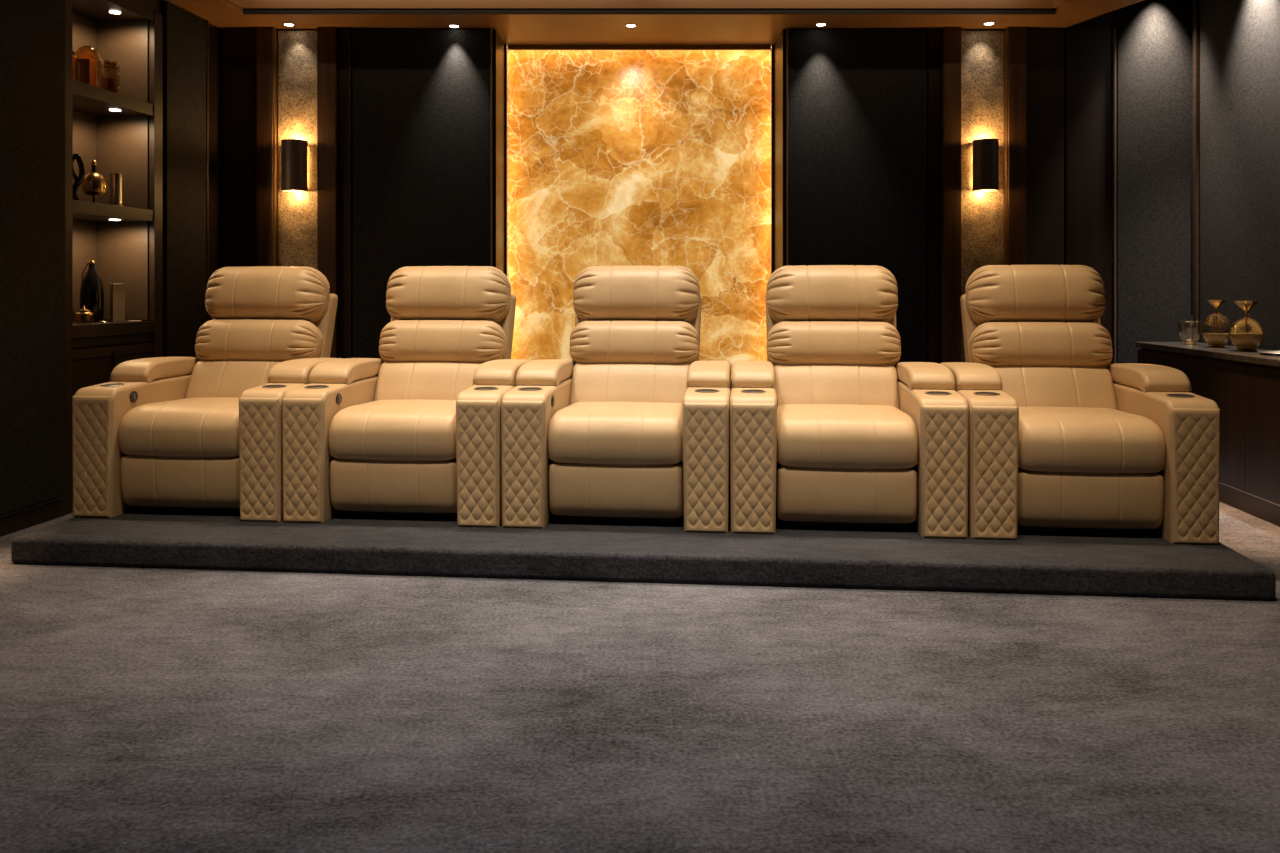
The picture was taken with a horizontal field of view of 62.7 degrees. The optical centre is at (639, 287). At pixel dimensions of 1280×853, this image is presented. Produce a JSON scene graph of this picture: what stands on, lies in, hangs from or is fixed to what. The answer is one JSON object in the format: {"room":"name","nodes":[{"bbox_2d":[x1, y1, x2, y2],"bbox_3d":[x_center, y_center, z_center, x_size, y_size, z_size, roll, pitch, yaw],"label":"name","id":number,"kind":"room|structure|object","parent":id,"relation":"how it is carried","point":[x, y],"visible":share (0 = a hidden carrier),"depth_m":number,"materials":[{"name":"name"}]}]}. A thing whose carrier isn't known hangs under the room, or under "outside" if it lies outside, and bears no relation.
{"room":"home theater","nodes":[
{"label":"home theater","id":0,"kind":"room"},
{"bbox_2d":[130,0,220,320],"bbox_3d":[-3.372,-0.403,2.446,0.551,3.020,8.620,0,0,6],"label":"wall","id":1,"kind":"structure","parent":0,"point":[214,33],"depth_m":6.56,"materials":[{"name":"brown wood"}]},
{"bbox_2d":[0,0,64,514],"bbox_3d":[-2.958,-0.452,3.605,0.031,2.917,3.011,0,0,6],"label":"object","id":2,"kind":"structure","parent":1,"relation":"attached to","point":[32,32],"depth_m":4.85,"materials":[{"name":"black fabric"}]},
{"bbox_2d":[0,496,65,536],"bbox_3d":[-3.162,1.063,1.721,0.022,0.088,6.822,0,0,6],"label":"baseboard","id":3,"kind":"structure","parent":1,"relation":"attached to","point":[30,517],"depth_m":4.87,"materials":[{"name":"brown wood"}]},
{"bbox_2d":[163,1,205,356],"bbox_3d":[-2.685,-0.315,6.203,0.030,2.643,0.435,0,0,6],"label":"acoustic panel","id":4,"kind":"object","parent":1,"relation":"attached to","point":[184,32],"visible":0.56,"depth_m":6.16,"materials":[{"name":"black fabric"}]},
{"bbox_2d":[162,0,242,14],"bbox_3d":[-2.839,-1.669,3.650,0.358,0.060,5.367,0,0,6],"label":"trim","id":5,"kind":"structure","parent":1,"relation":"attached to","point":[196,7],"depth_m":6.14,"materials":[{"name":"brown paint"}]},
{"bbox_2d":[206,20,207,321],"bbox_3d":[-2.659,-0.266,6.431,0.034,2.745,0.010,0,0,6],"label":"trim","id":6,"kind":"structure","parent":1,"relation":"attached to","point":[206,20],"depth_m":6.42,"materials":[{"name":"black wood"}]},
{"bbox_2d":[282,23,295,26],"bbox_3d":[-2.183,-1.637,6.537,0.080,0.004,0.080,0,0,0],"label":"recessed light","id":7,"kind":"object","parent":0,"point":[283,24],"visible":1,"depth_m":6.53,"materials":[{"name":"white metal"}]},
{"bbox_2d":[448,24,459,27],"bbox_3d":[-1.164,-1.637,6.575,0.080,0.004,0.080,0,0,0],"label":"recessed light","id":8,"kind":"object","parent":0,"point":[452,25],"visible":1,"depth_m":6.58,"materials":[{"name":"beige"}]},
{"bbox_2d":[625,24,636,27],"bbox_3d":[-0.056,-1.637,6.562,0.080,0.004,0.080,0,0,0],"label":"recessed light","id":9,"kind":"object","parent":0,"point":[628,25],"visible":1,"depth_m":6.55,"materials":[{"name":"beige"}]},
{"bbox_2d":[0,501,1279,852],"bbox_3d":[0.000,1.182,2.850,8.400,0.150,9.500,0,0,0],"label":"floor","id":10,"kind":"structure","parent":0,"point":[143,709],"depth_m":2.68,"materials":[{"name":"grey carpet"}]},
{"bbox_2d":[64,0,162,514],"bbox_3d":[-2.935,-0.221,5.562,0.377,2.655,0.859,0,0,6],"label":"shelf unit","id":11,"kind":"object","parent":10,"relation":"on","point":[122,132],"visible":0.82,"depth_m":5.88,"materials":[{"name":"brown wood"}]},
{"bbox_2d":[73,154,84,199],"bbox_3d":[-2.904,-0.565,5.412,0.073,0.255,0.073,0,0,43],"label":"sculpture","id":12,"kind":"object","parent":11,"relation":"on","point":[78,180],"visible":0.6,"depth_m":5.40,"materials":[{"name":"black ceramic"}]},
{"bbox_2d":[74,306,93,314],"bbox_3d":[-2.847,0.135,5.382,0.094,0.098,0.094,0,0,0],"label":"dish","id":13,"kind":"object","parent":11,"relation":"on","point":[83,311],"visible":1,"depth_m":5.36,"materials":[{"name":"gold metal"}]},
{"bbox_2d":[76,47,101,85],"bbox_3d":[-2.903,-1.151,5.518,0.146,0.242,0.146,0,0,0],"label":"glass cloche","id":14,"kind":"object","parent":11,"relation":"on","point":[85,68],"visible":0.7,"depth_m":5.49,"materials":[{"name":"orange glass"}]},
{"bbox_2d":[80,260,103,321],"bbox_3d":[-2.957,0.017,5.672,0.119,0.334,0.119,0,0,18],"label":"vase","id":15,"kind":"object","parent":11,"relation":"on","point":[91,289],"visible":1,"depth_m":5.63,"materials":[{"name":"black ceramic"}]},
{"bbox_2d":[81,160,106,202],"bbox_3d":[-2.897,-0.557,5.577,0.123,0.241,0.123,0,0,0],"label":"decanter","id":16,"kind":"object","parent":11,"relation":"on","point":[94,184],"visible":0.8,"depth_m":5.54,"materials":[{"name":"gold metal"}]},
{"bbox_2d":[100,60,119,93],"bbox_3d":[-2.857,-1.125,5.671,0.099,0.190,0.097,0,0,0],"label":"glass canister","id":17,"kind":"object","parent":11,"relation":"on","point":[110,84],"visible":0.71,"depth_m":5.64,"materials":[{"name":"brown glass"}]},
{"bbox_2d":[109,173,122,205],"bbox_3d":[-2.860,-0.530,5.737,0.088,0.186,0.088,0,0,0],"label":"candle holder","id":18,"kind":"object","parent":11,"relation":"on","point":[115,179],"visible":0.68,"depth_m":5.71,"materials":[{"name":"gold metal"}]},
{"bbox_2d":[110,284,124,321],"bbox_3d":[-2.850,0.081,5.734,0.064,0.207,0.076,0,0,-38],"label":"box","id":19,"kind":"object","parent":11,"relation":"on","point":[117,291],"visible":1,"depth_m":5.71,"materials":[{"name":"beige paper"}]},
{"bbox_2d":[11,506,1275,599],"bbox_3d":[-0.042,1.054,4.878,4.800,0.107,1.856,0,0,6],"label":"platform","id":20,"kind":"object","parent":10,"relation":"on","point":[1149,565],"visible":0.51,"depth_m":4.05,"materials":[{"name":"carpet"}]},
{"bbox_2d":[72,266,342,521],"bbox_3d":[-1.956,0.444,5.057,0.954,1.111,1.062,0,0,6],"label":"recliner","id":21,"kind":"object","parent":20,"relation":"on","point":[202,433],"visible":0.98,"depth_m":4.61,"materials":[{"name":"beige leather"}]},
{"bbox_2d":[119,397,239,456],"bbox_3d":[-1.976,0.630,4.871,0.576,0.224,0.642,0,0,6],"label":"seat cushion","id":22,"kind":"object","parent":21,"relation":"on","point":[148,426],"depth_m":4.57,"materials":[{"name":"beige leather"}]},
{"bbox_2d":[195,319,322,360],"bbox_3d":[-1.928,0.283,5.324,0.634,0.249,0.246,0,0,6],"label":"cushion","id":23,"kind":"object","parent":21,"relation":"on","point":[217,339],"depth_m":5.22,"materials":[{"name":"beige leather"}]},
{"bbox_2d":[205,266,329,322],"bbox_3d":[-1.918,0.040,5.418,0.634,0.302,0.270,0,0,6],"label":"cushion","id":24,"kind":"object","parent":21,"relation":"on","point":[253,294],"depth_m":5.30,"materials":[{"name":"beige leather"}]},
{"bbox_2d":[282,266,532,526],"bbox_3d":[-1.006,0.444,4.957,0.954,1.111,1.062,0,0,6],"label":"recliner","id":25,"kind":"object","parent":20,"relation":"on","point":[414,431],"visible":1,"depth_m":4.51,"materials":[{"name":"beige leather"}]},
{"bbox_2d":[329,399,455,460],"bbox_3d":[-1.026,0.630,4.771,0.576,0.224,0.642,0,0,6],"label":"seat cushion","id":26,"kind":"object","parent":25,"relation":"on","point":[359,429],"depth_m":4.47,"materials":[{"name":"beige leather"}]},
{"bbox_2d":[379,320,506,361],"bbox_3d":[-0.978,0.283,5.224,0.634,0.249,0.246,0,0,6],"label":"cushion","id":27,"kind":"object","parent":25,"relation":"on","point":[400,340],"depth_m":5.12,"materials":[{"name":"beige leather"}]},
{"bbox_2d":[386,266,510,322],"bbox_3d":[-0.968,0.040,5.318,0.634,0.302,0.270,0,0,6],"label":"cushion","id":28,"kind":"object","parent":25,"relation":"on","point":[414,294],"depth_m":5.20,"materials":[{"name":"beige leather"}]},
{"bbox_2d":[501,266,731,532],"bbox_3d":[-0.056,0.444,4.857,0.954,1.111,1.062,0,0,6],"label":"recliner","id":29,"kind":"object","parent":20,"relation":"on","point":[635,428],"visible":1,"depth_m":4.41,"materials":[{"name":"beige leather"}]},
{"bbox_2d":[548,402,682,464],"bbox_3d":[-0.075,0.630,4.671,0.576,0.224,0.642,0,0,6],"label":"seat cushion","id":30,"kind":"object","parent":29,"relation":"on","point":[579,433],"depth_m":4.38,"materials":[{"name":"beige leather"}]},
{"bbox_2d":[569,321,698,363],"bbox_3d":[-0.028,0.283,5.124,0.634,0.249,0.246,0,0,6],"label":"cushion","id":31,"kind":"object","parent":29,"relation":"on","point":[591,342],"depth_m":5.02,"materials":[{"name":"beige leather"}]},
{"bbox_2d":[573,266,699,322],"bbox_3d":[-0.018,0.040,5.218,0.634,0.302,0.270,0,0,6],"label":"cushion","id":32,"kind":"object","parent":29,"relation":"on","point":[601,294],"depth_m":5.10,"materials":[{"name":"beige leather"}]},
{"bbox_2d":[730,265,968,538],"bbox_3d":[0.894,0.444,4.757,0.954,1.111,1.062,0,0,6],"label":"recliner","id":33,"kind":"object","parent":20,"relation":"on","point":[830,430],"visible":1,"depth_m":4.30,"materials":[{"name":"beige leather"}]},
{"bbox_2d":[766,265,897,322],"bbox_3d":[0.932,0.040,5.118,0.634,0.302,0.270,0,0,6],"label":"cushion","id":34,"kind":"object","parent":33,"relation":"on","point":[799,293],"depth_m":5.01,"materials":[{"name":"beige leather"}]},
{"bbox_2d":[766,321,900,365],"bbox_3d":[0.922,0.283,5.024,0.634,0.249,0.246,0,0,6],"label":"cushion","id":35,"kind":"object","parent":33,"relation":"on","point":[789,343],"depth_m":4.92,"materials":[{"name":"beige leather"}]},
{"bbox_2d":[776,404,917,468],"bbox_3d":[0.875,0.630,4.571,0.576,0.224,0.642,0,0,6],"label":"seat cushion","id":36,"kind":"object","parent":33,"relation":"on","point":[808,436],"depth_m":4.28,"materials":[{"name":"beige leather"}]},
{"bbox_2d":[940,265,1219,544],"bbox_3d":[1.845,0.444,4.657,0.954,1.111,1.062,0,0,6],"label":"recliner","id":37,"kind":"object","parent":20,"relation":"on","point":[1063,438],"visible":1,"depth_m":4.21,"materials":[{"name":"beige leather"}]},
{"bbox_2d":[965,265,1104,324],"bbox_3d":[1.883,0.040,5.019,0.634,0.302,0.270,0,0,6],"label":"cushion","id":38,"kind":"object","parent":37,"relation":"on","point":[994,294],"depth_m":4.91,"materials":[{"name":"beige leather"}]},
{"bbox_2d":[969,322,1112,367],"bbox_3d":[1.873,0.283,4.924,0.634,0.249,0.246,0,0,6],"label":"cushion","id":39,"kind":"object","parent":37,"relation":"on","point":[993,344],"depth_m":4.82,"materials":[{"name":"beige leather"}]},
{"bbox_2d":[1018,407,1164,472],"bbox_3d":[1.825,0.630,4.471,0.576,0.224,0.642,0,0,6],"label":"seat cushion","id":40,"kind":"object","parent":37,"relation":"on","point":[1050,439],"depth_m":4.18,"materials":[{"name":"beige leather"}]},
{"bbox_2d":[1135,342,1279,526],"bbox_3d":[3.145,0.720,5.190,0.353,0.775,2.586,0,0,4],"label":"sideboard","id":41,"kind":"object","parent":10,"relation":"on","point":[1244,385],"visible":0.56,"depth_m":5.20,"materials":[{"name":"brown wood"}]},
{"bbox_2d":[1176,314,1203,343],"bbox_3d":[3.243,0.244,6.198,0.144,0.175,0.142,0,0,0],"label":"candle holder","id":42,"kind":"object","parent":41,"relation":"on","point":[1190,314],"visible":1,"depth_m":6.19,"materials":[{"name":"clear glass"}]},
{"bbox_2d":[1176,321,1203,340],"bbox_3d":[3.243,0.264,6.198,0.144,0.136,0.142,0,0,0],"label":"bowl","id":43,"kind":"object","parent":42,"relation":"on","point":[1176,321],"depth_m":6.19,"materials":[{"name":"clear glass"}]},
{"bbox_2d":[1135,342,1279,366],"bbox_3d":[3.151,0.348,5.279,0.353,0.032,2.408,0,0,4],"label":"countertop","id":44,"kind":"structure","parent":41,"relation":"on","point":[1198,349],"depth_m":5.58,"materials":[{"name":"stone"}]},
{"bbox_2d":[1201,300,1229,347],"bbox_3d":[3.228,0.199,5.884,0.149,0.265,0.149,0,0,0],"label":"glass decanter","id":45,"kind":"object","parent":41,"relation":"on","point":[1215,339],"visible":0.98,"depth_m":5.85,"materials":[{"name":"brown"}]},
{"bbox_2d":[1230,301,1263,350],"bbox_3d":[3.196,0.200,5.539,0.162,0.264,0.162,0,0,0],"label":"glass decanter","id":46,"kind":"object","parent":41,"relation":"on","point":[1249,341],"visible":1,"depth_m":5.50,"materials":[{"name":"brown"}]},
{"bbox_2d":[1258,351,1279,355],"bbox_3d":[3.186,0.324,5.208,0.216,0.014,0.216,0,0,0],"label":"serving tray","id":47,"kind":"object","parent":41,"relation":"on","point":[1276,353],"visible":1,"depth_m":5.20,"materials":[{"name":"silver metal"}]},
{"bbox_2d":[221,10,1115,267],"bbox_3d":[0.550,-0.403,7.060,6.900,3.020,0.800,0,0,0],"label":"wall","id":48,"kind":"structure","parent":0,"point":[1107,20],"depth_m":6.66,"materials":[{"name":"brown wood"}]},
{"bbox_2d":[223,29,255,266],"bbox_3d":[-2.523,-0.266,6.647,0.220,2.745,0.024,0,0,0],"label":"acoustic panel","id":49,"kind":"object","parent":48,"relation":"attached to","point":[239,45],"depth_m":6.63,"materials":[{"name":"black fabric"}]},
{"bbox_2d":[256,27,272,265],"bbox_3d":[-2.356,-0.266,6.625,0.101,2.745,0.069,0,0,0],"label":"trim","id":50,"kind":"structure","parent":48,"relation":"attached to","point":[264,35],"depth_m":6.59,"materials":[{"name":"brown wood"}]},
{"bbox_2d":[273,27,277,265],"bbox_3d":[-2.298,-0.266,6.630,0.013,2.745,0.059,0,0,0],"label":"trim","id":51,"kind":"structure","parent":48,"relation":"attached to","point":[275,30],"depth_m":6.61,"materials":[{"name":"brown wood"}]},
{"bbox_2d":[278,31,316,269],"bbox_3d":[-2.159,-0.260,6.649,0.255,2.734,0.019,0,0,0],"label":"wall panel","id":52,"kind":"object","parent":48,"relation":"attached to","point":[297,50],"visible":0.44,"depth_m":6.64,"materials":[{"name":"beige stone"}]},
{"bbox_2d":[281,139,307,191],"bbox_3d":[-2.154,-0.761,6.556,0.156,0.314,0.165,0,0,0],"label":"wall sconce","id":53,"kind":"object","parent":52,"relation":"attached to","point":[294,152],"visible":1,"depth_m":6.49,"materials":[{"name":"brown metal"}]},
{"bbox_2d":[317,27,338,357],"bbox_3d":[-1.967,-0.266,6.625,0.116,2.745,0.069,0,0,0],"label":"trim","id":54,"kind":"structure","parent":48,"relation":"attached to","point":[327,37],"depth_m":6.59,"materials":[{"name":"brown wood"}]},
{"bbox_2d":[339,28,348,358],"bbox_3d":[-1.869,-0.266,6.644,0.066,2.745,0.029,0,0,0],"label":"trim","id":55,"kind":"structure","parent":48,"relation":"attached to","point":[343,32],"depth_m":6.63,"materials":[{"name":"brown wood"}]},
{"bbox_2d":[349,28,351,357],"bbox_3d":[-1.828,-0.266,6.636,0.010,2.745,0.047,0,0,0],"label":"trim","id":56,"kind":"structure","parent":48,"relation":"attached to","point":[350,29],"depth_m":6.62,"materials":[{"name":"brown wood"}]},
{"bbox_2d":[352,29,489,358],"bbox_3d":[-1.381,-0.265,6.642,0.866,2.743,0.034,0,0,0],"label":"acoustic panel","id":57,"kind":"object","parent":48,"relation":"attached to","point":[421,97],"visible":0.56,"depth_m":6.62,"materials":[{"name":"black fabric"}]},
{"bbox_2d":[490,28,491,266],"bbox_3d":[-0.940,-0.266,6.636,0.010,2.745,0.047,0,0,0],"label":"trim","id":58,"kind":"structure","parent":48,"relation":"attached to","point":[490,28],"depth_m":6.62,"materials":[{"name":"black wood"}]},
{"bbox_2d":[493,30,504,273],"bbox_3d":[-0.920,-0.266,6.931,0.017,2.745,0.539,0,0,0],"label":"trim","id":59,"kind":"structure","parent":48,"relation":"attached to","point":[498,45],"depth_m":6.77,"materials":[{"name":"brown wood"}]},
{"bbox_2d":[505,45,506,275],"bbox_3d":[-0.904,-0.266,7.085,0.014,2.745,0.020,0,0,0],"label":"trim","id":60,"kind":"structure","parent":48,"relation":"attached to","point":[505,45],"depth_m":7.08,"materials":[{"name":"brown wood"}]},
{"bbox_2d":[493,29,784,48],"bbox_3d":[-0.004,-1.669,6.960,1.852,0.060,0.600,0,0,0],"label":"trim","id":61,"kind":"structure","parent":48,"relation":"attached to","point":[508,36],"depth_m":6.82,"materials":[{"name":"brown paint"}]},
{"bbox_2d":[507,49,770,378],"bbox_3d":[-0.004,-0.441,7.168,1.813,2.395,0.105,0,0,0],"label":"panel","id":62,"kind":"object","parent":48,"relation":"attached to","point":[615,157],"visible":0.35,"depth_m":7.19,"materials":[{"name":"gold onyx stone"}]},
{"bbox_2d":[508,45,770,49],"bbox_3d":[-0.004,-1.622,7.085,1.772,0.032,0.020,0,0,0],"label":"trim","id":63,"kind":"structure","parent":48,"relation":"attached to","point":[510,47],"depth_m":7.08,"materials":[{"name":"brown paint"}]},
{"bbox_2d":[196,9,1099,28],"bbox_3d":[0.015,-1.669,6.480,5.510,0.060,0.360,0,0,0],"label":"ceiling","id":64,"kind":"structure","parent":48,"relation":"attached to","point":[245,21],"depth_m":6.46,"materials":[{"name":"brown paint"}]},
{"bbox_2d":[771,45,773,273],"bbox_3d":[0.895,-0.266,7.085,0.018,2.745,0.020,0,0,0],"label":"trim","id":65,"kind":"structure","parent":48,"relation":"attached to","point":[772,46],"depth_m":7.08,"materials":[{"name":"brown wood"}]},
{"bbox_2d":[774,30,784,270],"bbox_3d":[0.912,-0.266,6.931,0.017,2.745,0.539,0,0,0],"label":"trim","id":66,"kind":"structure","parent":48,"relation":"attached to","point":[779,47],"depth_m":6.81,"materials":[{"name":"brown wood"}]},
{"bbox_2d":[786,28,788,265],"bbox_3d":[0.931,-0.266,6.636,0.010,2.745,0.047,0,0,0],"label":"trim","id":67,"kind":"structure","parent":48,"relation":"attached to","point":[787,29],"depth_m":6.61,"materials":[{"name":"black wood"}]},
{"bbox_2d":[815,23,827,26],"bbox_3d":[1.126,-1.637,6.537,0.080,0.004,0.080,0,0,0],"label":"recessed light","id":68,"kind":"object","parent":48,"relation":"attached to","point":[818,24],"visible":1,"depth_m":6.53,"materials":[{"name":"beige"}]},
{"bbox_2d":[789,29,926,362],"bbox_3d":[1.375,-0.265,6.642,0.872,2.743,0.034,0,0,0],"label":"acoustic panel","id":69,"kind":"object","parent":48,"relation":"attached to","point":[858,97],"visible":0.56,"depth_m":6.62,"materials":[{"name":"black fabric"}]},
{"bbox_2d":[927,28,939,363],"bbox_3d":[1.858,-0.266,6.644,0.076,2.745,0.029,0,0,0],"label":"trim","id":70,"kind":"structure","parent":48,"relation":"attached to","point":[933,34],"depth_m":6.63,"materials":[{"name":"brown wood"}]},
{"bbox_2d":[940,27,960,362],"bbox_3d":[1.959,-0.266,6.625,0.113,2.745,0.069,0,0,0],"label":"trim","id":71,"kind":"structure","parent":48,"relation":"attached to","point":[950,37],"depth_m":6.59,"materials":[{"name":"brown wood"}]},
{"bbox_2d":[961,31,1003,361],"bbox_3d":[2.160,-0.260,6.649,0.277,2.734,0.019,0,0,0],"label":"wall panel","id":72,"kind":"object","parent":48,"relation":"attached to","point":[982,52],"visible":0.44,"depth_m":6.64,"materials":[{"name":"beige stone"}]},
{"bbox_2d":[972,139,998,191],"bbox_3d":[2.154,-0.764,6.556,0.156,0.314,0.165,0,0,0],"label":"wall sconce","id":73,"kind":"object","parent":72,"relation":"attached to","point":[985,152],"visible":1,"depth_m":6.49,"materials":[{"name":"brown metal"}]},
{"bbox_2d":[982,22,995,25],"bbox_3d":[2.163,-1.637,6.513,0.080,0.004,0.080,0,0,0],"label":"recessed light","id":74,"kind":"object","parent":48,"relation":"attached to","point":[986,23],"visible":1,"depth_m":6.50,"materials":[{"name":"beige"}]},
{"bbox_2d":[1003,27,1007,264],"bbox_3d":[2.306,-0.266,6.630,0.009,2.745,0.059,0,0,0],"label":"trim","id":75,"kind":"structure","parent":48,"relation":"attached to","point":[1005,30],"depth_m":6.60,"materials":[{"name":"brown wood"}]},
{"bbox_2d":[1008,27,1026,264],"bbox_3d":[2.368,-0.266,6.625,0.113,2.745,0.069,0,0,0],"label":"trim","id":76,"kind":"structure","parent":48,"relation":"attached to","point":[1017,36],"depth_m":6.59,"materials":[{"name":"brown wood"}]},
{"bbox_2d":[1027,29,1063,264],"bbox_3d":[2.557,-0.266,6.647,0.239,2.745,0.024,0,0,0],"label":"wall panel","id":77,"kind":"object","parent":48,"relation":"attached to","point":[1045,47],"depth_m":6.63,"materials":[{"name":"black fabric"}]},
{"bbox_2d":[1065,29,1111,363],"bbox_3d":[2.834,-0.266,6.647,0.290,2.745,0.024,0,0,0],"label":"acoustic panel","id":78,"kind":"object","parent":48,"relation":"attached to","point":[1088,52],"depth_m":6.63,"materials":[{"name":"black fabric"}]},
{"bbox_2d":[1112,28,1115,363],"bbox_3d":[2.991,-0.266,6.636,0.014,2.745,0.047,0,0,0],"label":"trim","id":79,"kind":"structure","parent":48,"relation":"attached to","point":[1113,29],"depth_m":6.61,"materials":[{"name":"brown metal"}]},
{"bbox_3d":[0.000,-1.988,2.850,8.400,0.150,9.500,0,0,0],"label":"ceiling","id":80,"kind":"structure","parent":0,"visible":0},
{"bbox_2d":[228,0,243,7],"bbox_3d":[-2.661,-1.793,3.665,0.035,0.240,5.363,0,0,6],"label":"trim","id":81,"kind":"structure","parent":80,"relation":"attached to","point":[240,3],"depth_m":6.22,"materials":[{"name":"brown paint"}]},
{"bbox_2d":[242,0,1056,8],"bbox_3d":[0.055,-1.793,6.308,4.910,0.240,0.045,0,0,0],"label":"trim","id":82,"kind":"structure","parent":80,"relation":"attached to","point":[248,4],"depth_m":6.29,"materials":[{"name":"brown paint"}]},
{"bbox_2d":[244,9,1054,13],"bbox_3d":[0.057,-1.658,6.298,4.863,0.030,0.004,0,0,0],"label":"trim","id":83,"kind":"structure","parent":82,"relation":"attached to","point":[246,11],"depth_m":6.29,"materials":[{"name":"black wood"}]},
{"bbox_2d":[1053,0,1065,8],"bbox_3d":[2.228,-1.793,3.665,0.035,0.240,5.360,0,0,6],"label":"trim","id":84,"kind":"structure","parent":80,"relation":"attached to","point":[1056,3],"depth_m":6.22,"materials":[{"name":"brown paint"}]},
{"bbox_3d":[3.276,-0.403,2.442,0.200,3.020,8.800,0,0,5],"label":"wall","id":85,"kind":"structure","parent":0,"visible":0},
{"bbox_2d":[1056,0,1142,14],"bbox_3d":[2.422,-1.669,3.649,0.835,0.060,5.311,0,0,1],"label":"trim","id":86,"kind":"structure","parent":85,"relation":"attached to","point":[1068,7],"depth_m":6.12,"materials":[{"name":"brown paint"}]},
{"bbox_2d":[1116,0,1192,363],"bbox_3d":[3.256,-0.402,6.642,0.491,3.017,0.034,0,0,0],"label":"acoustic panel","id":87,"kind":"object","parent":85,"relation":"attached to","point":[1154,38],"visible":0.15,"depth_m":6.62,"materials":[{"name":"black fabric"}]},
{"bbox_2d":[1193,0,1199,342],"bbox_3d":[3.482,-0.403,6.561,0.044,3.019,0.045,0,0,5],"label":"trim","id":88,"kind":"structure","parent":85,"relation":"attached to","point":[1196,3],"depth_m":6.54,"materials":[{"name":"brown wood"}]},
{"bbox_2d":[1200,0,1279,350],"bbox_3d":[3.344,-0.452,4.734,0.030,2.917,3.580,0,0,5],"label":"acoustic panel","id":89,"kind":"object","parent":85,"relation":"attached to","point":[1240,39],"visible":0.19,"depth_m":6.02,"materials":[{"name":"black fabric"}]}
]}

